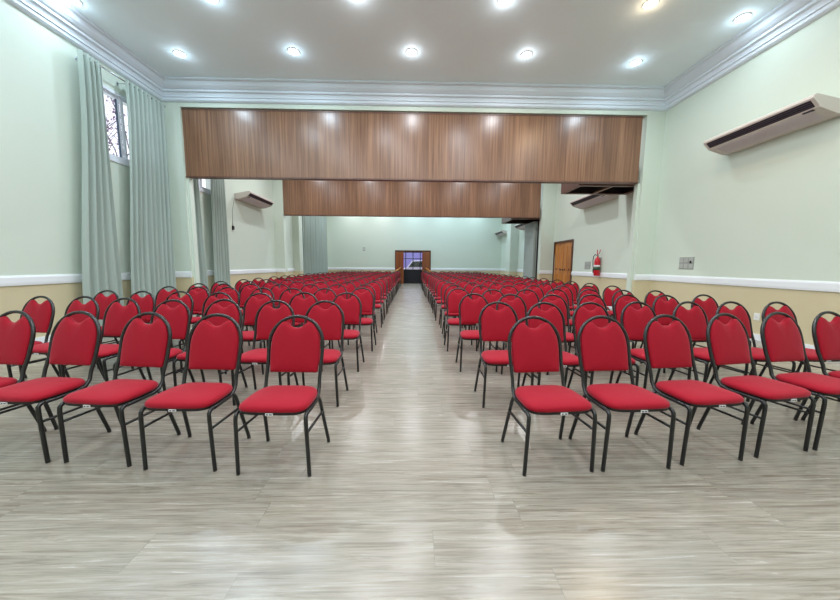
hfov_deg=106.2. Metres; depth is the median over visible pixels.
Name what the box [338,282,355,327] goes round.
banquet chair
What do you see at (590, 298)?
banquet chair
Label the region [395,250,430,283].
door frame
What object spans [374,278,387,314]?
banquet chair
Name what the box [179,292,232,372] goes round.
banquet chair
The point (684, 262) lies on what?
socket plate
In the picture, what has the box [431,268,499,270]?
trim
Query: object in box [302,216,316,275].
curtain
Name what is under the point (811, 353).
banquet chair
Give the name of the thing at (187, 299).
banquet chair
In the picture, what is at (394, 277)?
banquet chair
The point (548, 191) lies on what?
wall
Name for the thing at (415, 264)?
parked car
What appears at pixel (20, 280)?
trim
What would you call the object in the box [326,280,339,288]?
banquet chair
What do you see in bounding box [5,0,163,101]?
trim
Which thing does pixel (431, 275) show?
banquet chair
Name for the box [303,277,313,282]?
banquet chair
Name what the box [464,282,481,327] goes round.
banquet chair
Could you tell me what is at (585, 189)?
pocket
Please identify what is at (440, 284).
banquet chair
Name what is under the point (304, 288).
banquet chair
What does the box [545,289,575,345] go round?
banquet chair
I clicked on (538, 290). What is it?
banquet chair
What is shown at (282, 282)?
banquet chair
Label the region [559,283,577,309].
banquet chair
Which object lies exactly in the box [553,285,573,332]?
banquet chair
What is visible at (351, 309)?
banquet chair
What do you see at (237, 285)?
banquet chair
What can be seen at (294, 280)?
banquet chair
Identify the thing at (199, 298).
banquet chair
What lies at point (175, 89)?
trim
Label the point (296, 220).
wall
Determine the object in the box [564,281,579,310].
banquet chair
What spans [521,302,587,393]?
banquet chair
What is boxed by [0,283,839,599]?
floor
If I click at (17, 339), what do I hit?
banquet chair
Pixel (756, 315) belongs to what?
socket plate
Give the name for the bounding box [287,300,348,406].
banquet chair
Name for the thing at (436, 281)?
banquet chair
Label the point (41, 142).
wall
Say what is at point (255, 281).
banquet chair
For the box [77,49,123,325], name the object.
curtain
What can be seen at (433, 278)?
banquet chair
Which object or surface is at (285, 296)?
banquet chair
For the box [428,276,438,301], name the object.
banquet chair
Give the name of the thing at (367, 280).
banquet chair
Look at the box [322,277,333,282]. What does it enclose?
banquet chair
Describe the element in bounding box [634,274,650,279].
trim
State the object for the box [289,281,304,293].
banquet chair
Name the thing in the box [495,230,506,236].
air conditioner
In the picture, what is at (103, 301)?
banquet chair
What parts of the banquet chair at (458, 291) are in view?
seat, frame, backrest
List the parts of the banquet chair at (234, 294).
backrest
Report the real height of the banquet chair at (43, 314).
0.875 m
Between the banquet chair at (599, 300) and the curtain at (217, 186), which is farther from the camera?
the curtain at (217, 186)
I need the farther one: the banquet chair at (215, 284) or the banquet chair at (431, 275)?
the banquet chair at (431, 275)
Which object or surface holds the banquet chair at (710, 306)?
on the floor
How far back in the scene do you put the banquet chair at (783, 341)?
2.40 m
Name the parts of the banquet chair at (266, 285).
frame, backrest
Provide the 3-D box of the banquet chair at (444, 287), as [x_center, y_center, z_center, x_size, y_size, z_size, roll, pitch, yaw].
[0.615,0.092,6.319,0.445,0.875,0.459,0,6,-1]
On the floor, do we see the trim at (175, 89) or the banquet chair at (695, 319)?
the banquet chair at (695, 319)
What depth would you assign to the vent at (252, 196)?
10.67 m
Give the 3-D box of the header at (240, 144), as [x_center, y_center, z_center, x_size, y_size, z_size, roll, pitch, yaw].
[-0.102,-3.551,7.363,10.562,1.495,0.142,0,6,-1]
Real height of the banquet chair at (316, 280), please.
0.875 m
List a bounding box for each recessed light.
[65,0,82,5]
[172,50,186,57]
[206,0,218,3]
[287,47,299,55]
[406,48,416,55]
[498,0,511,5]
[520,51,532,58]
[629,59,641,65]
[642,0,658,9]
[733,12,751,23]
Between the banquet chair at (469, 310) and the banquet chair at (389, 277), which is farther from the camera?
the banquet chair at (389, 277)
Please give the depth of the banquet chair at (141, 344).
2.11 m
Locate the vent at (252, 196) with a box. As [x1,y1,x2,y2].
[249,193,272,204]
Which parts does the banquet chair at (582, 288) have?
backrest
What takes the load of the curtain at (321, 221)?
hanging from the curtain rod
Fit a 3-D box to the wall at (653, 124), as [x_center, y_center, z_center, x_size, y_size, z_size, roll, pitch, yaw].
[-0.056,-2.198,7.525,11.440,5.150,0.240,0,6,-1]
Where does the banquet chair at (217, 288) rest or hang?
on the floor
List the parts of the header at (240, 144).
rail, rail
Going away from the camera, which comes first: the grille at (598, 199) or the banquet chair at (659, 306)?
the banquet chair at (659, 306)
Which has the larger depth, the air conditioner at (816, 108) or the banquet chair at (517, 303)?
the air conditioner at (816, 108)
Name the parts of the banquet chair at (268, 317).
leg, seat, leg, frame, backrest, leg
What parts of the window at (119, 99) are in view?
sash, sash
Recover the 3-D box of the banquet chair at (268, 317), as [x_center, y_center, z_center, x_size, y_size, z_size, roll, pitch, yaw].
[-1.395,0.457,2.885,0.445,0.875,0.461,0,6,0]
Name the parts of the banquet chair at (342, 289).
frame, backrest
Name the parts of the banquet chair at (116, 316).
leg, leg, leg, seat, frame, backrest, leg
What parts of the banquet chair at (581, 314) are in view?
leg, leg, backrest, frame, leg, leg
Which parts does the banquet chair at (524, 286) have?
backrest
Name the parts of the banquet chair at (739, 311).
leg, backrest, frame, seat, leg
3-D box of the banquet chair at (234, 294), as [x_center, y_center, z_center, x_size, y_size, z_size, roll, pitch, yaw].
[-2.912,0.255,4.611,0.445,0.875,0.459,1,6,2]
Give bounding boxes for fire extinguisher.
[593,250,601,275]
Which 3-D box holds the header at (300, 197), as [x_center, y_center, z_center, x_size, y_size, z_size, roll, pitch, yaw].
[-0.283,-4.140,12.849,10.437,1.480,0.142,0,6,-1]
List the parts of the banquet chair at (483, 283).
backrest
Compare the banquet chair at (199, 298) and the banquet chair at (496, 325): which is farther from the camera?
the banquet chair at (199, 298)
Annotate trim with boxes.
[0,273,175,286]
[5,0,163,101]
[162,76,665,111]
[175,271,191,277]
[187,178,199,286]
[207,269,276,275]
[328,267,394,269]
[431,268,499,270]
[500,269,522,271]
[539,271,552,273]
[571,271,626,278]
[626,183,639,293]
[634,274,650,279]
[651,275,839,292]
[665,0,839,110]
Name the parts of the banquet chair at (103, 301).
backrest, frame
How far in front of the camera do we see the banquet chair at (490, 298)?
4.64 m
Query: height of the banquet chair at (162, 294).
0.875 m
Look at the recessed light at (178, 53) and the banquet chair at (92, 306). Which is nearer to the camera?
the banquet chair at (92, 306)
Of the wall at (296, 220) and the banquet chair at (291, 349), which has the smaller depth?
the banquet chair at (291, 349)
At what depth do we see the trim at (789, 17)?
5.32 m
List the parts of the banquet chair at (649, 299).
frame, backrest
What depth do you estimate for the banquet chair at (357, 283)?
7.23 m
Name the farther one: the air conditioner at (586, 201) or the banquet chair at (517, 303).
the air conditioner at (586, 201)
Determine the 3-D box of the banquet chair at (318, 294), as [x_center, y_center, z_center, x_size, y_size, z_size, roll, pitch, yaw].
[-1.400,0.281,4.476,0.445,0.875,0.459,0,6,0]
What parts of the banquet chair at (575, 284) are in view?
backrest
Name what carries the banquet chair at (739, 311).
on the floor
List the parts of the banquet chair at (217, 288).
backrest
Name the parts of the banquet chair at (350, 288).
backrest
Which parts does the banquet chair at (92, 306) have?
seat, frame, backrest, leg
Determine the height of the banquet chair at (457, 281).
0.875 m
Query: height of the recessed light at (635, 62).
0.022 m
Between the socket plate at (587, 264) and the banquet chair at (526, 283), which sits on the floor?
the banquet chair at (526, 283)
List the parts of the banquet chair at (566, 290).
backrest, frame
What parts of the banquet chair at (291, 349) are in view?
leg, leg, seat, frame, backrest, leg, leg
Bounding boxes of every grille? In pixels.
[242,198,267,207]
[575,196,610,207]
[716,112,824,152]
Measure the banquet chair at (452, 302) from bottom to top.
0.875 m
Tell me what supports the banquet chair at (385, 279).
on the floor
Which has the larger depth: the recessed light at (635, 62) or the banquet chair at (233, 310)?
the recessed light at (635, 62)
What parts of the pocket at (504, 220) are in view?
panel, panel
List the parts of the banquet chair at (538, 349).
leg, leg, backrest, frame, seat, leg, leg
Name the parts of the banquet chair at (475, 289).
frame, backrest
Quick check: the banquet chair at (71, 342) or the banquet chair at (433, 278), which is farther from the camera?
the banquet chair at (433, 278)
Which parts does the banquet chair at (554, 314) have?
leg, leg, backrest, frame, leg, seat, leg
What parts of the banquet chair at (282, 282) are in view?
backrest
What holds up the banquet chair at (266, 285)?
on the floor
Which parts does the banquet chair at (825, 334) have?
leg, frame, backrest, seat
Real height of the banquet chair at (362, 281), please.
0.875 m
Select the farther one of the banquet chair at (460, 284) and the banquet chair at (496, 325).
the banquet chair at (460, 284)
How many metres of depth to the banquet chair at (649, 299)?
4.64 m
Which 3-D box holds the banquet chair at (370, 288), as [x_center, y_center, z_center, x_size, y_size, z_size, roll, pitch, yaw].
[-0.979,0.173,5.478,0.445,0.875,0.459,0,6,-2]
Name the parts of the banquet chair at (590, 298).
backrest, frame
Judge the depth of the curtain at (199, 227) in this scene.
7.98 m
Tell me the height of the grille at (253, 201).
0.072 m
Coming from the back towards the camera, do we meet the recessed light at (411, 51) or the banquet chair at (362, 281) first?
the banquet chair at (362, 281)
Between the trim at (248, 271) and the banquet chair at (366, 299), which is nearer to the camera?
the banquet chair at (366, 299)
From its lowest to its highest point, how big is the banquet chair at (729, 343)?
0.875 m
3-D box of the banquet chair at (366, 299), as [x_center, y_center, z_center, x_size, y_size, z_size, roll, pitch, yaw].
[-0.883,0.268,4.626,0.445,0.875,0.459,0,6,0]
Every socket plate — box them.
[584,262,590,268]
[679,257,694,268]
[753,313,759,320]
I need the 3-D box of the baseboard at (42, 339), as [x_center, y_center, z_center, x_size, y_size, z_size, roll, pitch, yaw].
[-5.793,0.233,8.153,0.018,0.100,25.600,0,6,-1]
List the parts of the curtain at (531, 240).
panel, panel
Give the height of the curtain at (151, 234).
4.615 m
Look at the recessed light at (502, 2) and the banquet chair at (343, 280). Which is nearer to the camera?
the recessed light at (502, 2)
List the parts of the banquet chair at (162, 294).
backrest, frame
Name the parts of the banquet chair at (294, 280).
backrest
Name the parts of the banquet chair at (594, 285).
backrest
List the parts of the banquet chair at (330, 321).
leg, leg, frame, backrest, seat, leg, leg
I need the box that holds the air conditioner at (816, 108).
[703,93,839,154]
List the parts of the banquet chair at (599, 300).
backrest, frame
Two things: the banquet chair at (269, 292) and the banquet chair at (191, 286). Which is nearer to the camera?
the banquet chair at (269, 292)
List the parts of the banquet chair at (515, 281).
backrest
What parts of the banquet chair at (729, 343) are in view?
leg, backrest, frame, leg, leg, seat, leg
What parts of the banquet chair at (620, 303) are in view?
frame, backrest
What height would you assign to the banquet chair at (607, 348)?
0.875 m
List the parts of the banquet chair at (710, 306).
frame, backrest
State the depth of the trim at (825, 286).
5.29 m
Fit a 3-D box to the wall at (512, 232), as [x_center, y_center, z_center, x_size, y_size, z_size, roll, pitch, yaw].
[5.219,-3.296,17.812,0.450,5.150,0.700,0,6,-1]
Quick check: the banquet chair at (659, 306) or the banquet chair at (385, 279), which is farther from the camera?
the banquet chair at (385, 279)
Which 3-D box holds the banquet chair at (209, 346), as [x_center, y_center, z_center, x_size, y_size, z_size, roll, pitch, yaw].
[-1.413,0.551,2.025,0.445,0.875,0.461,1,6,1]
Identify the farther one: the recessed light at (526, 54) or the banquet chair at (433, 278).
the banquet chair at (433, 278)
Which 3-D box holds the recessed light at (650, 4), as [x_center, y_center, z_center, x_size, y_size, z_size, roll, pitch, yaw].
[3.467,-4.452,4.745,0.218,0.022,0.218,0,6,-1]
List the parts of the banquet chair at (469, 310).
leg, leg, seat, frame, backrest, leg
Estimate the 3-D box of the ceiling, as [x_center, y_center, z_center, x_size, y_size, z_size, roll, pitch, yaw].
[-0.047,-4.884,7.711,12.040,0.150,26.200,0,6,-1]
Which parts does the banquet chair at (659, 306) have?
frame, backrest, seat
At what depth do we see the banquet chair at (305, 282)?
7.20 m
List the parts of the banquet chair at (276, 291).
frame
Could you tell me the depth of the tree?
9.54 m
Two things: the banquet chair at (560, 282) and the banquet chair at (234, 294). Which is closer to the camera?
the banquet chair at (234, 294)
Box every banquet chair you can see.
[0,310,46,431]
[0,311,111,462]
[6,296,59,377]
[18,296,103,381]
[57,312,180,466]
[60,297,145,381]
[93,290,119,366]
[97,291,155,369]
[113,299,194,390]
[138,313,250,471]
[144,286,183,342]
[165,291,193,347]
[172,299,247,387]
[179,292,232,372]
[184,286,209,340]
[187,283,208,315]
[196,283,232,316]
[198,281,227,316]
[215,287,239,304]
[225,292,274,374]
[231,300,298,405]
[233,315,329,476]
[235,279,250,291]
[239,281,254,326]
[239,284,261,330]
[242,278,264,309]
[243,287,274,347]
[252,281,279,327]
[258,279,273,290]
[266,288,304,342]
[270,284,290,304]
[274,278,287,283]
[277,279,294,308]
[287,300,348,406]
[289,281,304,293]
[289,292,318,322]
[293,278,304,284]
[301,284,318,298]
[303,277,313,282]
[303,288,339,348]
[304,279,315,288]
[311,281,328,293]
[314,278,325,285]
[320,292,364,371]
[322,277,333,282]
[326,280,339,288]
[326,284,347,328]
[333,278,346,284]
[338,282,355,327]
[343,287,376,350]
[346,280,363,317]
[349,284,377,332]
[352,278,365,287]
[358,277,369,283]
[362,282,382,327]
[365,280,385,319]
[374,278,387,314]
[377,277,388,307]
[380,276,390,305]
[383,275,392,302]
[386,274,394,297]
[388,273,395,294]
[425,274,434,296]
[427,275,435,298]
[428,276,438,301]
[430,276,443,304]
[431,277,442,309]
[432,279,446,314]
[435,280,454,320]
[439,282,462,327]
[442,285,469,337]
[444,288,477,350]
[455,279,467,285]
[455,280,472,317]
[455,293,497,371]
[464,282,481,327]
[470,285,491,329]
[473,279,486,285]
[474,301,533,407]
[477,289,506,351]
[481,280,496,288]
[489,282,505,294]
[494,279,505,286]
[495,294,537,373]
[499,285,517,300]
[501,281,514,289]
[501,316,596,475]
[512,283,527,293]
[513,279,524,286]
[515,289,538,326]
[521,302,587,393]
[523,285,543,300]
[525,281,537,289]
[530,279,542,285]
[538,283,552,297]
[538,294,584,374]
[543,281,556,288]
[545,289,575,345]
[551,280,571,310]
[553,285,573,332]
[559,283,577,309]
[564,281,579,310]
[567,302,638,402]
[568,315,675,471]
[574,289,611,345]
[575,294,625,372]
[578,286,612,317]
[583,283,610,310]
[602,285,622,318]
[612,290,636,347]
[613,294,665,373]
[615,301,691,388]
[634,314,749,465]
[640,290,667,347]
[652,295,708,371]
[668,301,748,397]
[691,294,751,371]
[696,313,815,457]
[709,301,795,401]
[750,312,839,450]
[758,301,839,401]
[801,311,839,420]
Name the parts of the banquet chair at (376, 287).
frame, backrest, seat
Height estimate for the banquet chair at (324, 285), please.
0.875 m
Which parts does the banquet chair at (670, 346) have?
leg, backrest, frame, leg, leg, seat, leg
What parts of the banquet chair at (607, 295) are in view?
backrest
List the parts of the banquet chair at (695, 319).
leg, frame, backrest, seat, leg, leg, leg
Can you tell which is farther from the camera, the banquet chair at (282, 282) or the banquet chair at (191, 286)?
the banquet chair at (282, 282)
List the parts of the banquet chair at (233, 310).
leg, seat, leg, frame, leg, backrest, leg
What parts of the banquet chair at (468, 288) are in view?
backrest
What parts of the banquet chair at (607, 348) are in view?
leg, backrest, leg, frame, seat, leg, leg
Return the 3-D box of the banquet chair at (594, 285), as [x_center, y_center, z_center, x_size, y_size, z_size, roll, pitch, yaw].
[3.538,0.102,6.412,0.445,0.875,0.459,0,6,-1]
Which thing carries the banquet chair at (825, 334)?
on the floor
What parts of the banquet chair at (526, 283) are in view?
backrest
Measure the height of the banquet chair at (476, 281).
0.875 m
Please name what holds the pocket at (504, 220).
attached to the wall at (548, 191)
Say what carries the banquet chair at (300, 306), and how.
on the floor
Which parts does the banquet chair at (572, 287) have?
backrest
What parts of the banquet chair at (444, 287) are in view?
frame, backrest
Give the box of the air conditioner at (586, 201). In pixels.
[570,195,618,208]
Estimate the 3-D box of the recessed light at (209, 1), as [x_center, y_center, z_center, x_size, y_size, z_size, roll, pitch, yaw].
[-3.113,-4.493,4.689,0.218,0.022,0.218,0,6,-1]
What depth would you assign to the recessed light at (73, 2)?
4.79 m
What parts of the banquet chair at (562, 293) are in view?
backrest, frame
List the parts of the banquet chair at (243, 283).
backrest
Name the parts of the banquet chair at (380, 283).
frame, backrest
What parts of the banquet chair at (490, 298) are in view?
backrest, frame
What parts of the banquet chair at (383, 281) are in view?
backrest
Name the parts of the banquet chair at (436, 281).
backrest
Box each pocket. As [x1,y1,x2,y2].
[501,218,539,223]
[561,184,634,194]
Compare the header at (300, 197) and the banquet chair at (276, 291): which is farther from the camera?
the header at (300, 197)
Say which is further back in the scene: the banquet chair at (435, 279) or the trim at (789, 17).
the banquet chair at (435, 279)
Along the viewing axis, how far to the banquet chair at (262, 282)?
7.22 m
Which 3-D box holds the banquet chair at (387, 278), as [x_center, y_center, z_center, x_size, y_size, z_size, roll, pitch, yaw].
[-1.107,-0.278,9.555,0.445,0.875,0.459,1,6,1]
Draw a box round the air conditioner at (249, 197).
[234,191,273,208]
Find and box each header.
[181,108,642,184]
[282,180,540,217]
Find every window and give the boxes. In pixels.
[103,85,129,166]
[198,179,210,194]
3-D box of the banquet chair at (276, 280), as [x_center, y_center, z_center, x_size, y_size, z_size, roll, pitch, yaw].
[-3.563,-0.114,7.918,0.445,0.875,0.459,0,6,1]
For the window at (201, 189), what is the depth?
8.41 m
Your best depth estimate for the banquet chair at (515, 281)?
8.16 m
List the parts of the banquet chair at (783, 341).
leg, backrest, frame, leg, seat, leg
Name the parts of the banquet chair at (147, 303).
seat, frame, backrest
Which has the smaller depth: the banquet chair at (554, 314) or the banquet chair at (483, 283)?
the banquet chair at (554, 314)
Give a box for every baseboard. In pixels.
[35,335,50,342]
[576,299,814,348]
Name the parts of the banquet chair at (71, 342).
seat, leg, leg, frame, backrest, leg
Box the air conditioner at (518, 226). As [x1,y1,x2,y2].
[514,224,524,229]
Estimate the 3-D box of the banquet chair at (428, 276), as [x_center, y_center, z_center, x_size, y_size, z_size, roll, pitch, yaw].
[0.436,-0.549,12.113,0.445,0.875,0.459,0,6,-1]
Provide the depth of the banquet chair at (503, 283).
7.36 m
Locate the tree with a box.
[106,96,128,155]
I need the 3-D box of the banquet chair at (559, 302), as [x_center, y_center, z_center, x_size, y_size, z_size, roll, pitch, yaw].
[1.636,0.386,3.717,0.445,0.875,0.459,0,6,-3]
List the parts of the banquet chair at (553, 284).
backrest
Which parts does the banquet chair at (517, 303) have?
leg, frame, backrest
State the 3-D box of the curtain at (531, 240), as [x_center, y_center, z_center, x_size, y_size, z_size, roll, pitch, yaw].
[4.987,-1.864,14.081,0.335,3.080,1.180,0,6,-1]
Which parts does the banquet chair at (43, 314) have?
leg, backrest, frame, leg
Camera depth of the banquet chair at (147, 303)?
3.93 m
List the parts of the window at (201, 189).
sash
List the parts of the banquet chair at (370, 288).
backrest, frame, seat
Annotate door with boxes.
[404,252,421,282]
[552,239,573,282]
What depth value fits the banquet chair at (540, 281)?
8.20 m
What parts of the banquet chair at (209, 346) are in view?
leg, leg, seat, frame, leg, backrest, leg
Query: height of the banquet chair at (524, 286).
0.875 m
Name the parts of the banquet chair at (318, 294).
frame, backrest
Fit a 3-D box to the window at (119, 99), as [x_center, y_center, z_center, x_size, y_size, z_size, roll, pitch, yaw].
[-5.780,-3.284,6.179,0.125,1.315,1.470,0,6,-1]
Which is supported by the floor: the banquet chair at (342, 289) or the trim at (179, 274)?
the banquet chair at (342, 289)
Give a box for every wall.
[0,0,293,337]
[164,102,665,305]
[272,180,556,283]
[292,216,303,275]
[327,216,501,274]
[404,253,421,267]
[500,6,839,344]
[505,224,518,276]
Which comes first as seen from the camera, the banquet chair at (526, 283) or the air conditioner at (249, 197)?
the banquet chair at (526, 283)
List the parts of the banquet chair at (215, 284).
backrest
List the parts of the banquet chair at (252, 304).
seat, frame, backrest, leg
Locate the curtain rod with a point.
(76, 58)
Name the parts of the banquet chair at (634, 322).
leg, seat, backrest, frame, leg, leg, leg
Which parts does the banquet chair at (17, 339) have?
seat, backrest, frame, leg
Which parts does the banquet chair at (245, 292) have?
backrest, frame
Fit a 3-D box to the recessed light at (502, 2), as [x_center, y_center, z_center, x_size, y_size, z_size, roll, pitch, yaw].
[1.268,-4.463,4.697,0.218,0.022,0.218,0,6,-1]
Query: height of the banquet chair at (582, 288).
0.875 m
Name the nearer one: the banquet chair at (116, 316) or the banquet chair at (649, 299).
the banquet chair at (116, 316)
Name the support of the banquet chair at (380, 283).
on the floor
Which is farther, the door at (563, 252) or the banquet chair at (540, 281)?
the door at (563, 252)
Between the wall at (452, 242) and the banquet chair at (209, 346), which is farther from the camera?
the wall at (452, 242)
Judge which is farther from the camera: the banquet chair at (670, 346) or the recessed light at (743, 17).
the recessed light at (743, 17)
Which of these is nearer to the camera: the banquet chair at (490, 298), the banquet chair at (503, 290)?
the banquet chair at (490, 298)
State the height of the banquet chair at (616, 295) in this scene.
0.875 m
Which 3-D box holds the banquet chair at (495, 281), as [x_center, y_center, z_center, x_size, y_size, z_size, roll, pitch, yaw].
[2.043,-0.080,7.970,0.445,0.875,0.459,0,6,-1]
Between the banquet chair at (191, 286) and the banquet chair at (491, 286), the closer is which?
the banquet chair at (191, 286)
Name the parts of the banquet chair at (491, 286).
backrest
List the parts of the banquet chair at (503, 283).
backrest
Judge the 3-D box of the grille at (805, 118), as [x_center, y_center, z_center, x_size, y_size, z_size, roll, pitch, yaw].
[5.469,-2.631,5.030,0.208,0.072,1.380,0,6,-1]
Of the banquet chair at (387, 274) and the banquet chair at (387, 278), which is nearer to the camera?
the banquet chair at (387, 278)
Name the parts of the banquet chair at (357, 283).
backrest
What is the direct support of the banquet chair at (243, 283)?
on the floor
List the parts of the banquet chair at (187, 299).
backrest, frame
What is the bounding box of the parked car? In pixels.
[404,260,421,268]
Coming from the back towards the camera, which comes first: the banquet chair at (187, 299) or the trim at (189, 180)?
the trim at (189, 180)
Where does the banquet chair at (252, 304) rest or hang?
on the floor
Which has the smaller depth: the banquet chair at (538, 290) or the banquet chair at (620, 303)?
the banquet chair at (620, 303)
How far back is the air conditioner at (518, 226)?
16.17 m
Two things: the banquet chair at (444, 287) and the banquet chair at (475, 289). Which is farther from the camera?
the banquet chair at (444, 287)
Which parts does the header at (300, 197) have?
rail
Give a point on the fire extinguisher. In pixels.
(596, 269)
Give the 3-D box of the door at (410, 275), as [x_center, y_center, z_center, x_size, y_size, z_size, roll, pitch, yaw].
[-0.476,-2.166,21.110,2.200,2.100,0.050,0,6,-1]
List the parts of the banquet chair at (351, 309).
frame, backrest, seat, leg, leg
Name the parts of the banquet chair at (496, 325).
leg, leg, seat, frame, backrest, leg, leg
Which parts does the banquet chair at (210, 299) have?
leg, frame, backrest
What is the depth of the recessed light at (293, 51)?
5.85 m
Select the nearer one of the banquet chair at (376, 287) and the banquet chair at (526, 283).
the banquet chair at (376, 287)
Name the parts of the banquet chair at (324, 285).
backrest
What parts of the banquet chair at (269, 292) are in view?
frame, backrest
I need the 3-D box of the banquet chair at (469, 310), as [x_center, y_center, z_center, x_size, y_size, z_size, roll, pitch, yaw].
[0.675,0.371,3.796,0.445,0.875,0.459,0,6,-1]
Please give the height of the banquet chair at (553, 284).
0.875 m
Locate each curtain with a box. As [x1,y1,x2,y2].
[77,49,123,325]
[125,79,175,297]
[193,179,208,288]
[210,179,230,285]
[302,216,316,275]
[316,216,327,273]
[523,221,539,279]
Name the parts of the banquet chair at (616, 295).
frame, backrest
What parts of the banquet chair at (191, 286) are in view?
frame, backrest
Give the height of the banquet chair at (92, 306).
0.875 m
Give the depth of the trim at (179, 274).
7.44 m
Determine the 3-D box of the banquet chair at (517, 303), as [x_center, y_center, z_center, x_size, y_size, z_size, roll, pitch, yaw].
[1.126,0.382,3.726,0.445,0.875,0.459,0,6,-2]
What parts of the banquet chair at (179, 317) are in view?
leg, leg, frame, backrest, seat, leg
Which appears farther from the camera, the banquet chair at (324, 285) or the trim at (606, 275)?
the trim at (606, 275)
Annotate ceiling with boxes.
[64,0,784,85]
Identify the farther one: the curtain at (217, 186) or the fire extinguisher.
the fire extinguisher
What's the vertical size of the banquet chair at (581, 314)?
0.875 m
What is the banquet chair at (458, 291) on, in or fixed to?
on the floor
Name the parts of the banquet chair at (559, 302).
backrest, frame, seat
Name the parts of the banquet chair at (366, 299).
seat, frame, backrest, leg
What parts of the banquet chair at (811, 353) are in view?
leg, backrest, frame, leg, leg, seat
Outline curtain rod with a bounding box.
[75,54,164,107]
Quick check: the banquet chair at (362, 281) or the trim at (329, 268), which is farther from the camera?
the trim at (329, 268)
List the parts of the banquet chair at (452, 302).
leg, backrest, frame, seat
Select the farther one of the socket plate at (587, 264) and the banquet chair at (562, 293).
the socket plate at (587, 264)
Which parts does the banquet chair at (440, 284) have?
backrest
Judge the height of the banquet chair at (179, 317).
0.875 m
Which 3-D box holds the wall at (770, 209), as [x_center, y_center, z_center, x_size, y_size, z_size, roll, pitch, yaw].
[5.802,-2.223,8.131,0.300,5.150,25.600,0,6,-1]
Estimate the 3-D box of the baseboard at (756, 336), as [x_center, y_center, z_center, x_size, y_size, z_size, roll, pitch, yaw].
[5.626,0.286,8.405,0.018,0.100,25.600,0,6,-1]
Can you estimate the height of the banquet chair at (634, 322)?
0.875 m
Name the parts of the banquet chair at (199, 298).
seat, frame, backrest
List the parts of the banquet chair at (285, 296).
frame, backrest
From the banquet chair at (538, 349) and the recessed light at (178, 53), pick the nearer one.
the banquet chair at (538, 349)
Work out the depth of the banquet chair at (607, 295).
5.71 m
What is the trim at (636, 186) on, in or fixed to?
attached to the wall at (653, 124)
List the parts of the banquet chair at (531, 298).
frame, backrest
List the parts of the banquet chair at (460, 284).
backrest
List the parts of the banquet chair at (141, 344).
leg, seat, leg, frame, leg, backrest, leg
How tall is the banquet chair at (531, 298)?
0.875 m
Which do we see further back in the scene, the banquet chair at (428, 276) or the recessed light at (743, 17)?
the banquet chair at (428, 276)
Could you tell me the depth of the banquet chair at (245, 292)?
5.49 m
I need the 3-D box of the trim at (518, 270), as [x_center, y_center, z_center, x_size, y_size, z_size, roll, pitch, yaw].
[5.435,-1.602,17.229,0.028,0.145,7.640,0,6,-1]
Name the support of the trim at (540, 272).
attached to the wall at (548, 191)
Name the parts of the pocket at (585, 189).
panel, panel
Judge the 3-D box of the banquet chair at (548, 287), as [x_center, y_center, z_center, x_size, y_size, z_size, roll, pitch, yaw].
[2.577,0.103,6.348,0.445,0.875,0.459,0,6,-2]

